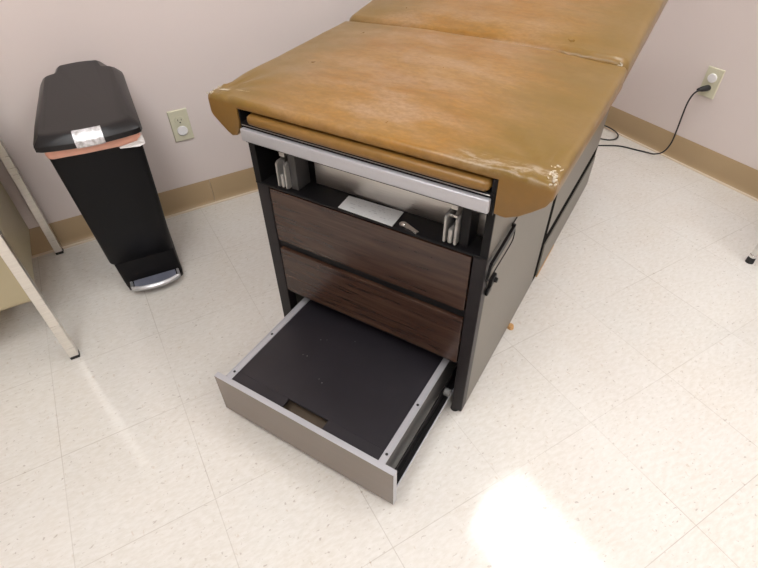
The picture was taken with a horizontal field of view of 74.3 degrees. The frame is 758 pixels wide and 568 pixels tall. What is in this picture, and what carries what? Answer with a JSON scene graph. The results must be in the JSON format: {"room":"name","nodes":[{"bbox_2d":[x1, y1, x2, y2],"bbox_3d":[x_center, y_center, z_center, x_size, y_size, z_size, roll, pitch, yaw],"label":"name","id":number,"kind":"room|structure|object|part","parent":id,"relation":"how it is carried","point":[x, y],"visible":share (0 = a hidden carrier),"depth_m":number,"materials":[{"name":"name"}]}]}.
{"room":"examination room","nodes":[
{"label":"examination room","id":0,"kind":"room"},
{"bbox_2d":[0,0,371,228],"bbox_3d":[-0.964,-1.222,1.187,4.615,2.650,0.100,-22,47,-21],"label":"wall","id":1,"kind":"structure","parent":0,"point":[169,54],"depth_m":1.72,"materials":[{"name":"white paint"}]},
{"bbox_2d":[29,167,257,257],"bbox_3d":[-0.919,-0.295,1.975,4.415,0.102,0.013,-22,47,-21],"label":"baseboard","id":2,"kind":"structure","parent":1,"relation":"attached to","point":[72,230],"depth_m":2.02,"materials":[{"name":"beige rubber"}]},
{"bbox_2d":[166,108,193,141],"bbox_3d":[-0.735,-0.588,1.855,0.070,0.117,0.012,-22,47,-21],"label":"wall outlet","id":3,"kind":"object","parent":1,"relation":"attached to","point":[179,120],"visible":1,"depth_m":1.85,"materials":[{"name":"beige plastic"}]},
{"bbox_2d":[175,116,183,124],"bbox_3d":[-0.734,-0.601,1.841,0.034,0.032,0.003,-22,47,-21],"label":"receptacle","id":4,"kind":"object","parent":3,"relation":"attached to","point":[179,120],"depth_m":1.84,"materials":[{"name":"beige plastic"}]},
{"bbox_2d":[0,128,757,567],"bbox_3d":[-0.007,0.818,0.872,4.415,0.050,3.635,-22,47,-21],"label":"floor","id":5,"kind":"structure","parent":0,"point":[615,423],"depth_m":1.33,"materials":[{"name":"tile"}]},
{"bbox_2d":[0,139,79,359],"bbox_3d":[-1.590,-0.009,1.215,1.260,0.745,0.628,-22,47,-21],"label":"desk","id":6,"kind":"object","parent":5,"relation":"on","point":[18,286],"visible":1,"depth_m":1.45,"materials":[{"name":"metal"}]},
{"bbox_3d":[-1.185,0.023,1.286,0.412,0.250,0.014,-22,47,-21],"label":"drawer","id":7,"kind":"part","parent":6,"relation":"part of","materials":[{"name":"metal"}]},
{"bbox_3d":[-1.202,-0.385,1.630,0.025,0.705,0.025,-22,47,-21],"label":"leg","id":8,"kind":"part","parent":6,"relation":"part of","materials":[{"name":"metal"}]},
{"bbox_3d":[-0.920,-0.051,1.261,0.025,0.705,0.025,-22,47,-21],"label":"leg","id":9,"kind":"part","parent":6,"relation":"part of","materials":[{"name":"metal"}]},
{"bbox_2d":[33,60,182,290],"bbox_3d":[-0.835,-0.313,1.606,0.257,0.641,0.480,-19,46,-18],"label":"trash can","id":10,"kind":"object","parent":5,"relation":"on","point":[88,126],"visible":1,"depth_m":1.42,"materials":[{"name":"black plastic"}]},
{"bbox_3d":[-0.839,-0.523,1.413,0.257,0.071,0.478,-19,46,-18],"label":"lid","id":11,"kind":"part","parent":10,"relation":"part of","materials":[{"name":"grey plastic"}]},
{"bbox_2d":[206,0,667,504],"bbox_3d":[0.223,-0.366,1.479,0.772,0.863,1.638,22,47,23],"label":"examination table","id":12,"kind":"object","parent":5,"relation":"on","point":[418,164],"visible":1,"depth_m":1.15,"materials":[{"name":"brown leather"}]},
{"bbox_3d":[-0.260,0.102,1.393,0.017,0.006,0.456,22,47,23],"label":"rail","id":13,"kind":"part","parent":12,"relation":"part of","materials":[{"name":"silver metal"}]},
{"bbox_3d":[-0.136,-0.282,1.507,0.014,0.688,0.580,22,47,23],"label":"panel","id":14,"kind":"part","parent":12,"relation":"part of","materials":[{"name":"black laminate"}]},
{"bbox_3d":[-0.269,-0.055,1.383,0.036,0.524,0.030,22,47,23],"label":"post","id":15,"kind":"part","parent":12,"relation":"part of","materials":[{"name":"black metal"}]},
{"bbox_3d":[-0.221,-0.267,1.163,0.005,0.067,0.052,22,47,23],"label":"plate","id":16,"kind":"part","parent":12,"relation":"part of","materials":[{"name":"metal"}]},
{"bbox_3d":[-0.200,-0.259,1.154,0.005,0.067,0.052,22,47,23],"label":"plate","id":17,"kind":"part","parent":12,"relation":"part of","materials":[{"name":"metal"}]},
{"bbox_3d":[-0.187,0.364,1.203,0.516,0.139,0.014,22,47,23],"label":"drawer","id":18,"kind":"part","parent":12,"relation":"part of","materials":[{"name":"grey metal"}]},
{"bbox_3d":[-0.186,0.363,1.202,0.517,0.140,0.014,22,47,23],"label":"edge trim","id":19,"kind":"part","parent":12,"relation":"part of","materials":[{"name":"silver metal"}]},
{"bbox_3d":[-0.019,-0.163,1.099,0.144,0.001,0.058,22,47,23],"label":"label plate","id":20,"kind":"part","parent":12,"relation":"part of","materials":[{"name":"metal"}]},
{"bbox_3d":[-0.034,-0.088,1.146,0.517,0.152,0.016,22,47,23],"label":"drawer","id":21,"kind":"part","parent":12,"relation":"part of","materials":[{"name":"brown wood"}]},
{"bbox_3d":[-0.032,0.043,1.267,0.517,0.150,0.016,22,47,23],"label":"drawer","id":22,"kind":"part","parent":12,"relation":"part of","materials":[{"name":"brown wood"}]},
{"bbox_3d":[-0.028,-0.027,1.217,0.524,0.347,0.024,22,47,23],"label":"rail","id":23,"kind":"part","parent":12,"relation":"part of","materials":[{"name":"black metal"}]},
{"bbox_2d":[256,172,500,260],"bbox_3d":[-0.023,-0.168,1.111,0.590,0.006,0.077,22,47,23],"label":"shelf","id":24,"kind":"object","parent":12,"relation":"attached to","point":[407,223],"depth_m":1.09,"materials":[{"name":"black metal"}]},
{"bbox_3d":[0.040,-0.206,1.066,0.439,0.108,0.006,22,47,23],"label":"bay plate","id":25,"kind":"part","parent":12,"relation":"part of","materials":[{"name":"grey metal"}]},
{"bbox_3d":[0.061,-0.118,1.045,0.017,0.006,0.051,-27,49,-26],"label":"latch lever","id":26,"kind":"part","parent":12,"relation":"part of","materials":[{"name":"silver metal"}]},
{"bbox_3d":[0.122,0.253,1.221,0.017,0.006,0.456,22,47,23],"label":"rail","id":27,"kind":"part","parent":12,"relation":"part of","materials":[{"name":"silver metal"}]},
{"bbox_2d":[208,21,626,217],"bbox_3d":[0.093,-0.426,1.134,0.771,0.117,0.552,22,47,23],"label":"seat cushion","id":28,"kind":"object","parent":12,"relation":"on","point":[502,122],"depth_m":1.02,"materials":[{"name":"brown leather"}]},
{"bbox_3d":[0.128,0.293,1.255,0.003,0.099,0.456,22,47,23],"label":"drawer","id":29,"kind":"part","parent":12,"relation":"part of","materials":[{"name":"grey metal"}]},
{"bbox_3d":[0.142,-0.123,1.001,0.005,0.067,0.052,22,47,23],"label":"plate","id":30,"kind":"part","parent":12,"relation":"part of","materials":[{"name":"metal"}]},
{"bbox_3d":[0.162,-0.115,0.992,0.005,0.067,0.052,22,47,23],"label":"plate","id":31,"kind":"part","parent":12,"relation":"part of","materials":[{"name":"silver metal"}]},
{"bbox_3d":[0.210,0.134,1.169,0.030,0.524,0.030,22,47,23],"label":"post","id":32,"kind":"part","parent":12,"relation":"part of","materials":[{"name":"black metal"}]},
{"bbox_3d":[0.240,0.001,1.062,0.015,0.039,0.040,22,47,23],"label":"latch knob","id":33,"kind":"part","parent":12,"relation":"part of","materials":[{"name":"black plastic"}]},
{"bbox_3d":[0.251,-0.067,1.034,0.014,0.062,0.140,22,47,23],"label":"handle","id":34,"kind":"part","parent":12,"relation":"part of","materials":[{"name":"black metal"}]},
{"bbox_2d":[349,0,667,80],"bbox_3d":[0.417,-0.852,1.482,0.766,0.157,0.726,22,47,23],"label":"cushion","id":35,"kind":"object","parent":12,"relation":"on","point":[614,33],"depth_m":1.28,"materials":[{"name":"brown leather"}]},
{"bbox_3d":[0.358,-0.087,1.285,0.014,0.688,0.580,22,47,23],"label":"panel","id":36,"kind":"part","parent":12,"relation":"part of","materials":[{"name":"grey metal"}]},
{"bbox_3d":[0.449,-0.570,1.809,0.588,0.686,0.737,22,47,23],"label":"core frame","id":37,"kind":"part","parent":12,"relation":"part of","materials":[{"name":"black metal"}]},
{"bbox_3d":[0.714,-0.282,1.903,0.017,0.132,0.691,22,47,23],"label":"panel","id":38,"kind":"part","parent":12,"relation":"part of","materials":[{"name":"grey metal"}]},
{"bbox_3d":[0.708,-0.554,1.653,0.014,0.510,0.691,22,47,23],"label":"panel","id":39,"kind":"part","parent":12,"relation":"part of","materials":[{"name":"grey metal"}]},
{"bbox_2d":[745,244,757,263],"bbox_3d":[1.559,-0.227,1.573,0.410,0.495,0.410,-22,47,-21],"label":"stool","id":40,"kind":"object","parent":5,"relation":"on","point":[751,258],"visible":1,"depth_m":1.76,"materials":[{"name":"silver metal"}]},
{"bbox_3d":[1.322,-0.248,1.625,0.029,0.418,0.019,8,43,10],"label":"leg","id":41,"kind":"part","parent":40,"relation":"part of","materials":[{"name":"silver metal"}]},
{"bbox_2d":[611,0,757,169],"bbox_3d":[1.926,-0.927,0.809,0.100,2.650,3.635,-22,47,-21],"label":"wall","id":42,"kind":"structure","parent":0,"point":[688,37],"depth_m":2.09,"materials":[{"name":"white paint"}]},
{"bbox_2d":[604,106,757,201],"bbox_3d":[1.894,-0.013,1.613,0.013,0.102,3.635,-22,47,-21],"label":"baseboard","id":43,"kind":"structure","parent":42,"relation":"attached to","point":[742,177],"depth_m":2.25,"materials":[{"name":"beige rubber"}]},
{"bbox_2d":[697,66,724,99],"bbox_3d":[1.372,-0.832,2.069,0.012,0.117,0.070,-22,47,-21],"label":"wall outlet","id":44,"kind":"object","parent":42,"relation":"attached to","point":[713,77],"visible":0.94,"depth_m":2.06,"materials":[{"name":"beige plastic"}]},
{"bbox_2d":[598,85,710,154],"bbox_3d":[1.003,-0.830,2.345,0.782,0.352,0.395,3,43,4],"label":"power cord","id":45,"kind":"object","parent":44,"relation":"attached to","point":[706,87],"visible":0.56,"depth_m":2.23,"materials":[{"name":"black rubber"}]}
]}

